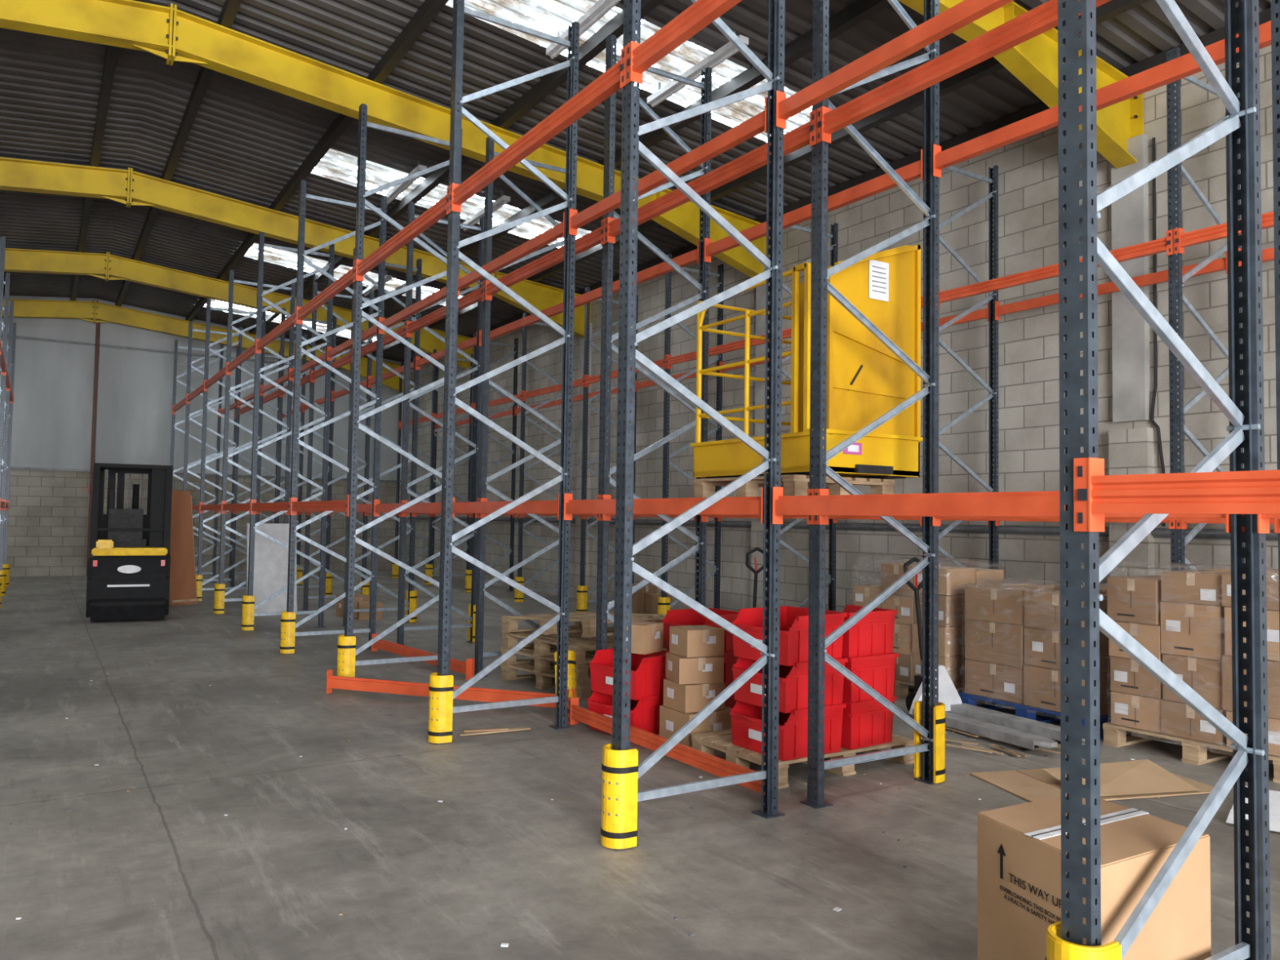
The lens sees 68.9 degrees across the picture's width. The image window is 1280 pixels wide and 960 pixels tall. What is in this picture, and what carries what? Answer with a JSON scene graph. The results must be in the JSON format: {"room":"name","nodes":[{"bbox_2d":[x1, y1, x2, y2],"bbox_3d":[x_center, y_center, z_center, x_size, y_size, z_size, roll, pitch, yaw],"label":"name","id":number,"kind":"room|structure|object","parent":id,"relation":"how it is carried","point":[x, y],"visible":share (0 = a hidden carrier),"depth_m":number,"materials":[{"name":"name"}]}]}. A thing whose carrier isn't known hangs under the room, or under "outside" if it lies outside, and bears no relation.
{"room":"distribution center","nodes":[
{"label":"distribution center","id":0,"kind":"room"},
{"bbox_2d":[0,295,404,577],"bbox_3d":[-12.770,-1.008,21.655,14.940,6.430,0.230,2,-3,-33],"label":"wall","id":1,"kind":"structure","parent":0,"point":[47,529],"depth_m":22.02,"materials":[{"name":"grey metal"}]},
{"bbox_2d":[85,322,100,576],"bbox_3d":[-12.621,-0.745,21.555,0.140,5.900,0.105,2,-3,-33],"label":"downpipe","id":2,"kind":"object","parent":1,"relation":"attached to","point":[98,324],"visible":0.7,"depth_m":21.54,"materials":[{"name":"red plastic"}]},
{"bbox_2d":[0,298,411,392],"bbox_3d":[-12.554,-3.322,21.470,14.920,1.617,0.240,2,-3,-33],"label":"rafter","id":3,"kind":"object","parent":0,"point":[95,310],"depth_m":21.98,"materials":[{"name":"yellow metal"}]},
{"bbox_2d":[4,248,472,370],"bbox_3d":[-9.988,-3.451,17.474,14.920,1.617,0.240,2,-3,-33],"label":"rafter","id":4,"kind":"object","parent":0,"point":[106,266],"depth_m":17.97,"materials":[{"name":"yellow metal"}]},
{"bbox_2d":[0,156,591,338],"bbox_3d":[-7.233,-3.589,13.185,14.920,1.617,0.240,2,-3,-33],"label":"rafter","id":5,"kind":"object","parent":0,"point":[127,187],"depth_m":13.78,"materials":[{"name":"yellow metal"}]},
{"bbox_2d":[0,0,769,277],"bbox_3d":[-4.505,-3.725,8.938,14.920,1.617,0.240,2,-3,-33],"label":"rafter","id":6,"kind":"object","parent":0,"point":[171,33],"depth_m":9.55,"materials":[{"name":"yellow metal"}]},
{"bbox_2d":[0,0,1271,362],"bbox_3d":[-4.091,-4.285,8.329,15.400,0.805,32.200,2,-3,-33],"label":"ceiling","id":7,"kind":"structure","parent":0,"point":[246,140],"depth_m":11.12,"materials":[{"name":"grey metal"}]},
{"bbox_2d":[203,298,376,342],"bbox_3d":[-8.063,-3.741,22.139,4.350,0.470,1.050,2,-3,-33],"label":"skylight","id":8,"kind":"object","parent":7,"relation":"attached to","point":[321,327],"visible":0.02,"depth_m":21.91,"materials":[{"name":"grey plastic"}]},
{"bbox_2d":[244,242,463,306],"bbox_3d":[-5.308,-3.879,17.849,4.350,0.470,1.050,2,-3,-33],"label":"skylight","id":9,"kind":"object","parent":7,"relation":"attached to","point":[277,256],"visible":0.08,"depth_m":17.40,"materials":[{"name":"grey plastic"}]},
{"bbox_2d":[362,271,391,296],"bbox_3d":[-4.884,-3.646,17.311,0.100,0.208,1.500,2,-3,-33],"label":"fitting","id":10,"kind":"object","parent":7,"relation":"hanging from","point":[388,277],"visible":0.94,"depth_m":17.38,"materials":[{"name":"white metal"}]},
{"bbox_2d":[385,160,426,204],"bbox_3d":[-3.136,-3.945,12.380,0.100,0.208,1.500,2,-3,-33],"label":"fitting","id":11,"kind":"object","parent":7,"relation":"hanging from","point":[399,188],"visible":0.68,"depth_m":12.35,"materials":[{"name":"white metal"}]},
{"bbox_2d":[310,148,590,248],"bbox_3d":[-2.580,-4.015,13.602,4.350,0.470,1.050,2,-3,-33],"label":"skylight","id":12,"kind":"object","parent":7,"relation":"attached to","point":[335,165],"visible":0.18,"depth_m":13.19,"materials":[{"name":"grey"}]},
{"bbox_2d":[460,191,510,231],"bbox_3d":[-2.183,-3.781,13.106,0.100,0.208,1.500,2,-3,-33],"label":"fitting","id":13,"kind":"object","parent":7,"relation":"hanging from","point":[503,200],"visible":0.81,"depth_m":13.00,"materials":[{"name":"white metal"}]},
{"bbox_2d":[546,0,621,58],"bbox_3d":[-0.435,-4.080,8.175,0.100,0.208,1.500,2,-3,-33],"label":"fitting","id":14,"kind":"object","parent":7,"relation":"hanging from","point":[600,8],"visible":0.9,"depth_m":8.16,"materials":[{"name":"white metal"}]},
{"bbox_2d":[445,0,812,142],"bbox_3d":[0.192,-4.154,9.287,4.350,0.470,1.050,2,-3,-33],"label":"skylight","id":15,"kind":"object","parent":7,"relation":"attached to","point":[547,16],"visible":0.32,"depth_m":9.10,"materials":[{"name":"grey"}]},
{"bbox_2d":[646,31,748,106],"bbox_3d":[0.519,-3.916,8.901,0.100,0.208,1.500,2,-3,-33],"label":"fitting","id":16,"kind":"object","parent":7,"relation":"hanging from","point":[728,50],"visible":0.76,"depth_m":8.81,"materials":[{"name":"white metal"}]},
{"bbox_2d":[0,570,1279,959],"bbox_3d":[-4.128,1.819,7.991,15.540,0.100,32.600,2,-3,-33],"label":"floor","id":17,"kind":"structure","parent":0,"point":[157,869],"depth_m":4.55,"materials":[{"name":"concrete"}]},
{"bbox_2d":[0,577,1,607],"bbox_3d":[-9.799,1.716,14.211,0.134,0.437,0.165,2,-3,-33],"label":"protector","id":18,"kind":"object","parent":17,"relation":"on","point":[0,578],"visible":1,"depth_m":14.21,"materials":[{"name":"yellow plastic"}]},
{"bbox_2d":[0,569,6,595],"bbox_3d":[-11.022,1.778,16.116,0.134,0.437,0.165,2,-3,-33],"label":"protector","id":19,"kind":"object","parent":17,"relation":"on","point":[2,573],"visible":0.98,"depth_m":16.08,"materials":[{"name":"yellow plastic"}]},
{"bbox_2d":[2,564,9,586],"bbox_3d":[-12.246,1.839,18.021,0.134,0.437,0.165,2,-3,-33],"label":"protector","id":20,"kind":"object","parent":17,"relation":"on","point":[5,566],"visible":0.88,"depth_m":17.99,"materials":[{"name":"yellow plastic"}]},
{"bbox_2d":[0,236,16,596],"bbox_3d":[-8.936,-0.699,12.150,1.004,5.134,13.710,2,-3,-33],"label":"rack","id":21,"kind":"object","parent":17,"relation":"on","point":[7,374],"visible":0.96,"depth_m":16.13,"materials":[{"name":"metal"}]},
{"bbox_2d":[85,462,173,621],"bbox_3d":[-7.348,0.861,13.540,0.980,2.178,2.235,2,-3,-27],"label":"truck","id":22,"kind":"object","parent":17,"relation":"on","point":[128,569],"visible":1,"depth_m":12.72,"materials":[{"name":"black paint"}]},
{"bbox_2d":[168,490,198,605],"bbox_3d":[-7.487,1.102,15.234,0.334,1.852,0.510,0,-3,29],"label":"boards","id":23,"kind":"object","parent":17,"relation":"on","point":[183,588],"visible":0.86,"depth_m":15.22,"materials":[{"name":"brown wood"}]},
{"bbox_2d":[195,574,202,600],"bbox_3d":[-7.452,1.814,15.716,0.134,0.437,0.165,2,-3,-33],"label":"protector","id":24,"kind":"object","parent":17,"relation":"on","point":[198,577],"visible":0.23,"depth_m":15.66,"materials":[{"name":"yellow plastic"}]},
{"bbox_2d":[213,583,225,613],"bbox_3d":[-6.228,1.753,13.811,0.134,0.437,0.165,2,-3,-33],"label":"protector","id":25,"kind":"object","parent":17,"relation":"on","point":[220,588],"visible":1,"depth_m":13.75,"materials":[{"name":"yellow plastic"}]},
{"bbox_2d":[241,595,254,630],"bbox_3d":[-5.004,1.691,11.906,0.134,0.437,0.165,2,-3,-33],"label":"protector","id":26,"kind":"object","parent":17,"relation":"on","point":[248,602],"visible":1,"depth_m":11.85,"materials":[{"name":"yellow plastic"}]},
{"bbox_2d":[246,523,297,613],"bbox_3d":[-5.470,1.318,13.881,0.720,1.336,0.177,3,-3,-41],"label":"panel","id":27,"kind":"object","parent":17,"relation":"on","point":[270,557],"visible":0.59,"depth_m":13.85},
{"bbox_2d":[280,611,295,653],"bbox_3d":[-3.781,1.630,10.001,0.134,0.437,0.165,2,-3,-33],"label":"protector","id":28,"kind":"object","parent":17,"relation":"on","point":[287,619],"visible":1,"depth_m":9.94,"materials":[{"name":"yellow plastic"}]},
{"bbox_2d":[296,565,302,588],"bbox_3d":[-6.858,1.951,18.786,0.134,0.437,0.165,2,-3,-33],"label":"protector","id":29,"kind":"object","parent":17,"relation":"on","point":[299,571],"visible":0.6,"depth_m":18.71,"materials":[{"name":"yellow plastic"}]},
{"bbox_2d":[324,572,332,595],"bbox_3d":[-5.635,1.889,16.881,0.134,0.437,0.165,2,-3,-33],"label":"protector","id":30,"kind":"object","parent":17,"relation":"on","point":[328,576],"visible":0.71,"depth_m":16.81,"materials":[{"name":"yellow plastic"}]},
{"bbox_2d":[337,634,355,677],"bbox_3d":[-2.557,1.569,8.096,0.134,0.437,0.165,2,-3,-33],"label":"protector","id":31,"kind":"object","parent":17,"relation":"on","point":[346,646],"visible":0.78,"depth_m":8.04,"materials":[{"name":"yellow plastic"}]},
{"bbox_2d":[335,594,382,620],"bbox_3d":[-4.060,1.854,13.626,0.456,0.302,0.855,3,-3,-39],"label":"cardboard box","id":32,"kind":"object","parent":17,"relation":"on","point":[361,601],"visible":0.59,"depth_m":13.53,"materials":[{"name":"cardboard"}]},
{"bbox_2d":[359,580,369,595],"bbox_3d":[-4.411,1.828,14.976,0.134,0.437,0.165,2,-3,-33],"label":"protector","id":33,"kind":"object","parent":17,"relation":"on","point":[366,587],"visible":0.44,"depth_m":14.92,"materials":[{"name":"yellow plastic"}]},
{"bbox_2d":[391,562,399,577],"bbox_3d":[-5.812,2.106,22.145,0.134,0.437,0.165,2,-3,-33],"label":"protector","id":34,"kind":"object","parent":17,"relation":"on","point":[394,566],"visible":0.8,"depth_m":22.08,"materials":[{"name":"yellow plastic"}]},
{"bbox_2d":[405,590,417,622],"bbox_3d":[-3.187,1.767,13.070,0.134,0.437,0.165,2,-3,-33],"label":"protector","id":35,"kind":"object","parent":17,"relation":"on","point":[413,594],"visible":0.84,"depth_m":13.00,"materials":[{"name":"yellow plastic"}]},
{"bbox_2d":[371,633,474,679],"bbox_3d":[-2.240,1.760,9.411,0.071,0.190,2.257,3,-3,-38],"label":"beam","id":36,"kind":"structure","parent":17,"relation":"on","point":[467,668],"depth_m":9.36,"materials":[{"name":"orange metal"}]},
{"bbox_2d":[425,564,432,584],"bbox_3d":[-4.589,2.045,20.240,0.134,0.437,0.165,2,-3,-33],"label":"protector","id":37,"kind":"object","parent":17,"relation":"on","point":[428,567],"visible":0.81,"depth_m":20.18,"materials":[{"name":"yellow plastic"}]},
{"bbox_2d":[427,672,453,743],"bbox_3d":[-1.333,1.508,6.191,0.134,0.437,0.165,2,-3,-33],"label":"protector","id":38,"kind":"object","parent":17,"relation":"on","point":[441,688],"visible":0.98,"depth_m":6.13,"materials":[{"name":"yellow plastic"}]},
{"bbox_2d":[326,669,575,715],"bbox_3d":[-1.572,1.689,7.462,2.257,0.190,0.071,0,-3,19],"label":"beam","id":39,"kind":"structure","parent":17,"relation":"on","point":[476,694],"depth_m":7.52,"materials":[{"name":"orange metal"}]},
{"bbox_2d":[465,569,471,592],"bbox_3d":[-3.365,1.984,18.335,0.134,0.437,0.165,2,-3,-33],"label":"protector","id":40,"kind":"object","parent":17,"relation":"on","point":[468,572],"visible":0.96,"depth_m":18.27,"materials":[{"name":"yellow plastic"}]},
{"bbox_2d":[467,604,478,642],"bbox_3d":[-1.964,1.706,11.165,0.134,0.437,0.165,2,-3,-33],"label":"protector","id":41,"kind":"object","parent":17,"relation":"on","point":[469,605],"visible":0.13,"depth_m":11.08,"materials":[{"name":"yellow plastic"}]},
{"bbox_2d":[457,726,530,736],"bbox_3d":[-1.015,1.736,6.482,0.502,0.018,0.094,2,-3,-27],"label":"wood strip","id":42,"kind":"object","parent":17,"relation":"on","point":[476,731],"visible":1,"depth_m":6.45,"materials":[{"name":"wood"}]},
{"bbox_2d":[514,576,524,602],"bbox_3d":[-2.141,1.922,16.430,0.134,0.437,0.165,2,-3,-33],"label":"protector","id":43,"kind":"object","parent":17,"relation":"on","point":[518,595],"visible":0.68,"depth_m":16.37,"materials":[{"name":"yellow plastic"}]},
{"bbox_2d":[554,650,577,708],"bbox_3d":[-0.578,1.556,7.226,0.173,0.469,0.308,1,-2,-13],"label":"protector","id":44,"kind":"object","parent":17,"relation":"on","point":[571,676],"visible":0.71,"depth_m":7.19,"materials":[{"name":"yellow plastic"}]},
{"bbox_2d":[576,585,587,612],"bbox_3d":[-0.918,1.861,14.525,0.134,0.437,0.165,2,-3,-33],"label":"protector","id":45,"kind":"object","parent":17,"relation":"on","point":[581,600],"visible":0.96,"depth_m":14.47,"materials":[{"name":"yellow plastic"}]},
{"bbox_2d":[573,323,591,599],"bbox_3d":[-1.034,-0.347,17.062,0.100,5.025,0.360,2,-3,-33],"label":"wall column","id":46,"kind":"structure","parent":17,"relation":"on","point":[579,473],"depth_m":17.03,"materials":[{"name":"metal"}]},
{"bbox_2d":[500,612,666,699],"bbox_3d":[-0.494,1.515,8.488,1.096,0.656,1.281,3,-3,-41],"label":"pallet stack","id":47,"kind":"object","parent":17,"relation":"on","point":[582,635],"visible":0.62,"depth_m":8.21,"materials":[{"name":"brown wood"}]},
{"bbox_2d":[9,671,1187,946],"bbox_3d":[-0.952,1.751,6.765,6.199,0.023,7.308,2,-3,-33],"label":"debris","id":48,"kind":"object","parent":17,"relation":"on","point":[973,748],"visible":0.48,"depth_m":6.10,"materials":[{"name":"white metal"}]},
{"bbox_2d":[600,742,638,848],"bbox_3d":[-0.110,1.446,4.286,0.134,0.437,0.165,2,-3,-33],"label":"protector","id":49,"kind":"object","parent":17,"relation":"on","point":[620,768],"visible":1,"depth_m":4.23,"materials":[{"name":"yellow plastic"}]},
{"bbox_2d":[586,648,669,734],"bbox_3d":[-0.034,1.501,6.661,0.501,0.545,0.519,3,-3,-45],"label":"storage bins","id":50,"kind":"object","parent":17,"relation":"on","point":[648,671],"visible":0.63,"depth_m":6.49,"materials":[{"name":"plastic"}]},
{"bbox_2d":[626,620,663,654],"bbox_3d":[0.009,1.127,6.698,0.224,0.202,0.242,-1,-3,34],"label":"cardboard box","id":51,"kind":"object","parent":50,"relation":"on","point":[646,637],"visible":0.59,"depth_m":6.60,"materials":[{"name":"cardboard"}]},
{"bbox_2d":[626,583,672,622],"bbox_3d":[0.092,1.827,13.922,0.462,0.502,0.896,3,-3,-39],"label":"cardboard box","id":52,"kind":"object","parent":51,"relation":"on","point":[645,600],"visible":0.5,"depth_m":13.76,"materials":[{"name":"cardboard"}]},
{"bbox_2d":[657,596,670,614],"bbox_3d":[0.306,1.800,12.620,0.134,0.437,0.165,2,-3,-33],"label":"protector","id":53,"kind":"object","parent":17,"relation":"on","point":[664,603],"visible":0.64,"depth_m":12.56,"materials":[{"name":"yellow plastic"}]},
{"bbox_2d":[567,697,764,795],"bbox_3d":[0.106,1.647,5.856,0.072,0.190,2.257,2,-3,-32],"label":"beam","id":54,"kind":"structure","parent":17,"relation":"on","point":[716,766],"depth_m":5.67,"materials":[{"name":"orange metal"}]},
{"bbox_2d":[659,625,731,747],"bbox_3d":[0.376,1.376,6.258,0.400,0.768,0.360,2,-3,-32],"label":"cardboard boxes","id":55,"kind":"object","parent":17,"relation":"on","point":[695,665],"visible":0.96,"depth_m":6.15,"materials":[{"name":"cardboard"}]},
{"bbox_2d":[660,607,738,708],"bbox_3d":[0.484,1.388,6.946,0.500,0.810,0.516,2,-3,-35],"label":"storage bins","id":56,"kind":"object","parent":17,"relation":"on","point":[679,617],"visible":0.19,"depth_m":6.94,"materials":[{"name":"plastic"}]},
{"bbox_2d":[169,0,1279,959],"bbox_3d":[-3.350,-0.691,10.352,1.004,5.134,22.770,2,-3,-33],"label":"rack","id":57,"kind":"object","parent":17,"relation":"on","point":[1247,497],"visible":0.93,"depth_m":4.37,"materials":[{"name":"grey metal"}]},
{"bbox_2d":[226,0,1279,808],"bbox_3d":[-2.325,-0.648,11.009,1.004,5.134,22.770,2,-3,-33],"label":"rack","id":58,"kind":"object","parent":17,"relation":"on","point":[825,119],"visible":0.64,"depth_m":5.62,"materials":[{"name":"grey metal"}]},
{"bbox_2d":[693,474,894,497],"bbox_3d":[0.984,0.068,6.099,0.850,0.143,1.000,2,-3,-33],"label":"wooden pallet","id":59,"kind":"object","parent":58,"relation":"on","point":[792,484],"visible":0.62,"depth_m":5.85,"materials":[{"name":"brown wood"}]},
{"bbox_2d":[690,244,922,479],"bbox_3d":[1.075,-0.755,6.150,0.951,1.494,1.197,2,-3,-33],"label":"cage","id":60,"kind":"object","parent":59,"relation":"on","point":[865,380],"visible":0.84,"depth_m":5.75,"materials":[{"name":"paint"}]},
{"bbox_2d":[690,427,922,479],"bbox_3d":[1.065,-0.139,6.124,0.951,0.261,1.197,2,-3,-33],"label":"tray","id":61,"kind":"object","parent":60,"relation":"attached to","point":[879,454],"depth_m":5.76,"materials":[{"name":"yellow paint"}]},
{"bbox_2d":[745,546,767,608],"bbox_3d":[1.028,1.323,10.220,0.530,1.222,1.487,1,-2,-13],"label":"truck","id":62,"kind":"object","parent":17,"relation":"on","point":[755,571],"visible":0.24,"depth_m":9.54,"materials":[{"name":"black metal"}]},
{"bbox_2d":[750,266,769,608],"bbox_3d":[1.694,-0.484,12.815,0.100,5.025,0.360,2,-3,-33],"label":"wall column","id":63,"kind":"structure","parent":17,"relation":"on","point":[757,528],"depth_m":12.84,"materials":[{"name":"metal"}]},
{"bbox_2d":[691,728,914,788],"bbox_3d":[1.024,1.685,5.859,1.150,0.143,0.800,2,-3,-33],"label":"wooden pallet","id":64,"kind":"object","parent":17,"relation":"on","point":[722,740],"visible":0.41,"depth_m":5.60,"materials":[{"name":"brown wood"}]},
{"bbox_2d":[729,605,847,760],"bbox_3d":[0.880,1.193,5.596,0.511,0.810,0.519,2,-3,-35],"label":"storage bins","id":65,"kind":"object","parent":64,"relation":"on","point":[746,714],"visible":0.7,"depth_m":5.47,"materials":[{"name":"plastic"}]},
{"bbox_2d":[803,604,898,750],"bbox_3d":[1.279,1.209,5.846,0.436,0.810,0.506,2,-3,-35],"label":"storage bins","id":66,"kind":"object","parent":64,"relation":"on","point":[868,645],"visible":0.54,"depth_m":5.64,"materials":[{"name":"plastic"}]},
{"bbox_2d":[392,46,1274,610],"bbox_3d":[0.736,-0.521,12.971,1.004,5.134,22.770,2,-3,-33],"label":"rack","id":67,"kind":"object","parent":17,"relation":"on","point":[1175,241],"visible":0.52,"depth_m":9.44,"materials":[{"name":"grey metal"}]},
{"bbox_2d":[853,563,1003,704],"bbox_3d":[2.537,1.279,8.271,0.804,1.200,1.150,2,-3,-33],"label":"cardboard boxes","id":68,"kind":"object","parent":17,"relation":"on","point":[953,580],"visible":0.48,"depth_m":7.90,"materials":[{"name":"brown cardboard"}]},
{"bbox_2d":[913,700,945,783],"bbox_3d":[1.707,1.522,5.450,0.134,0.437,0.165,2,-3,-33],"label":"protector","id":69,"kind":"object","parent":17,"relation":"on","point":[939,768],"visible":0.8,"depth_m":5.38,"materials":[{"name":"yellow plastic"}]},
{"bbox_2d":[902,556,1084,751],"bbox_3d":[2.509,1.202,6.776,0.530,1.222,1.487,2,-3,-27],"label":"truck","id":70,"kind":"object","parent":17,"relation":"on","point":[1011,729],"visible":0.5,"depth_m":6.76,"materials":[{"name":"silver metal"}]},
{"bbox_2d":[958,582,1131,739],"bbox_3d":[3.189,1.311,7.214,0.804,1.068,1.150,2,-3,-33],"label":"cardboard boxes","id":71,"kind":"object","parent":17,"relation":"on","point":[1012,631],"visible":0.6,"depth_m":7.08,"materials":[{"name":"brown cardboard"}]},
{"bbox_2d":[1044,920,1121,959],"bbox_3d":[1.114,1.385,2.381,0.134,0.437,0.165,2,-3,-33],"label":"protector","id":72,"kind":"object","parent":17,"relation":"on","point":[1057,948],"visible":0.96,"depth_m":2.35,"materials":[{"name":"yellow plastic"}]},
{"bbox_2d":[969,759,1213,801],"bbox_3d":[2.636,1.706,5.419,1.220,0.104,0.620,1,-2,-14],"label":"flattened cardboard","id":73,"kind":"object","parent":17,"relation":"on","point":[1135,779],"visible":0.75,"depth_m":5.32,"materials":[{"name":"brown cardboard"}]},
{"bbox_2d":[977,794,1211,959],"bbox_3d":[1.411,1.363,2.949,0.648,0.555,0.510,2,-3,-33],"label":"cardboard box","id":74,"kind":"object","parent":17,"relation":"on","point":[1019,846],"visible":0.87,"depth_m":2.83,"materials":[{"name":"brown cardboard"}]},
{"bbox_2d":[997,844,1005,879],"bbox_3d":[1.140,1.201,2.944,0.001,0.110,0.040,2,-3,-19],"label":"print","id":75,"kind":"object","parent":74,"relation":"attached to","point":[1001,847],"depth_m":2.94,"materials":[{"name":"black paint"}]},
{"bbox_2d":[1000,885,1060,924],"bbox_3d":[1.185,1.289,2.802,0.001,0.034,0.306,2,-3,-19],"label":"print","id":76,"kind":"object","parent":74,"relation":"attached to","point":[1011,899],"depth_m":2.82},
{"bbox_2d":[1008,873,1061,908],"bbox_3d":[1.186,1.234,2.804,0.001,0.026,0.226,2,-3,-19],"label":"print","id":77,"kind":"object","parent":74,"relation":"on","point":[1015,880],"depth_m":2.81},
{"bbox_2d":[1108,133,1154,577],"bbox_3d":[4.466,-0.622,8.500,0.100,5.025,0.360,2,-3,-33],"label":"wall column","id":78,"kind":"structure","parent":17,"relation":"on","point":[1131,451],"depth_m":8.48,"materials":[{"name":"concrete"}]},
{"bbox_2d":[1102,568,1279,783],"bbox_3d":[3.827,1.182,6.154,0.804,1.256,1.150,2,-3,-33],"label":"cardboard boxes","id":79,"kind":"object","parent":17,"relation":"on","point":[1182,618],"visible":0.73,"depth_m":6.01,"materials":[{"name":"brown cardboard"}]},
{"bbox_2d":[1226,786,1279,831],"bbox_3d":[3.319,1.723,4.948,0.290,0.035,0.840,-1,-3,37],"label":"paper","id":80,"kind":"object","parent":17,"relation":"on","point":[1274,796],"visible":0.28,"depth_m":4.83,"materials":[{"name":"white paper"}]},
{"bbox_2d":[70,0,1271,364],"bbox_3d":[-4.028,-4.194,8.248,14.795,0.826,31.980,2,-3,-33],"label":"purlins","id":81,"kind":"structure","parent":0,"point":[858,11],"depth_m":10.33,"materials":[{"name":"grey metal"}]},
{"bbox_2d":[405,44,1278,611],"bbox_3d":[2.284,-0.824,12.194,0.200,5.720,32.000,2,-3,-33],"label":"wall","id":82,"kind":"structure","parent":0,"point":[1028,373],"depth_m":10.14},
{"bbox_2d":[406,515,1278,541],"bbox_3d":[2.154,0.591,12.065,0.060,0.090,31.800,2,-3,-33],"label":"rack beam","id":83,"kind":"structure","parent":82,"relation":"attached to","point":[1209,534],"depth_m":10.15,"materials":[{"name":"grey metal"}]},
{"bbox_2d":[1151,137,1165,526],"bbox_3d":[4.619,-1.340,8.344,0.028,3.500,0.121,2,-3,-33],"label":"conduit","id":84,"kind":"object","parent":82,"relation":"attached to","point":[1153,144],"visible":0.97,"depth_m":8.35,"materials":[{"name":"metal"}]},
{"bbox_2d":[897,0,1143,168],"bbox_3d":[-1.733,-3.864,4.623,14.920,1.617,0.240,2,-3,-33],"label":"rafter","id":85,"kind":"object","parent":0,"point":[1033,61],"depth_m":7.97,"materials":[{"name":"yellow metal"}]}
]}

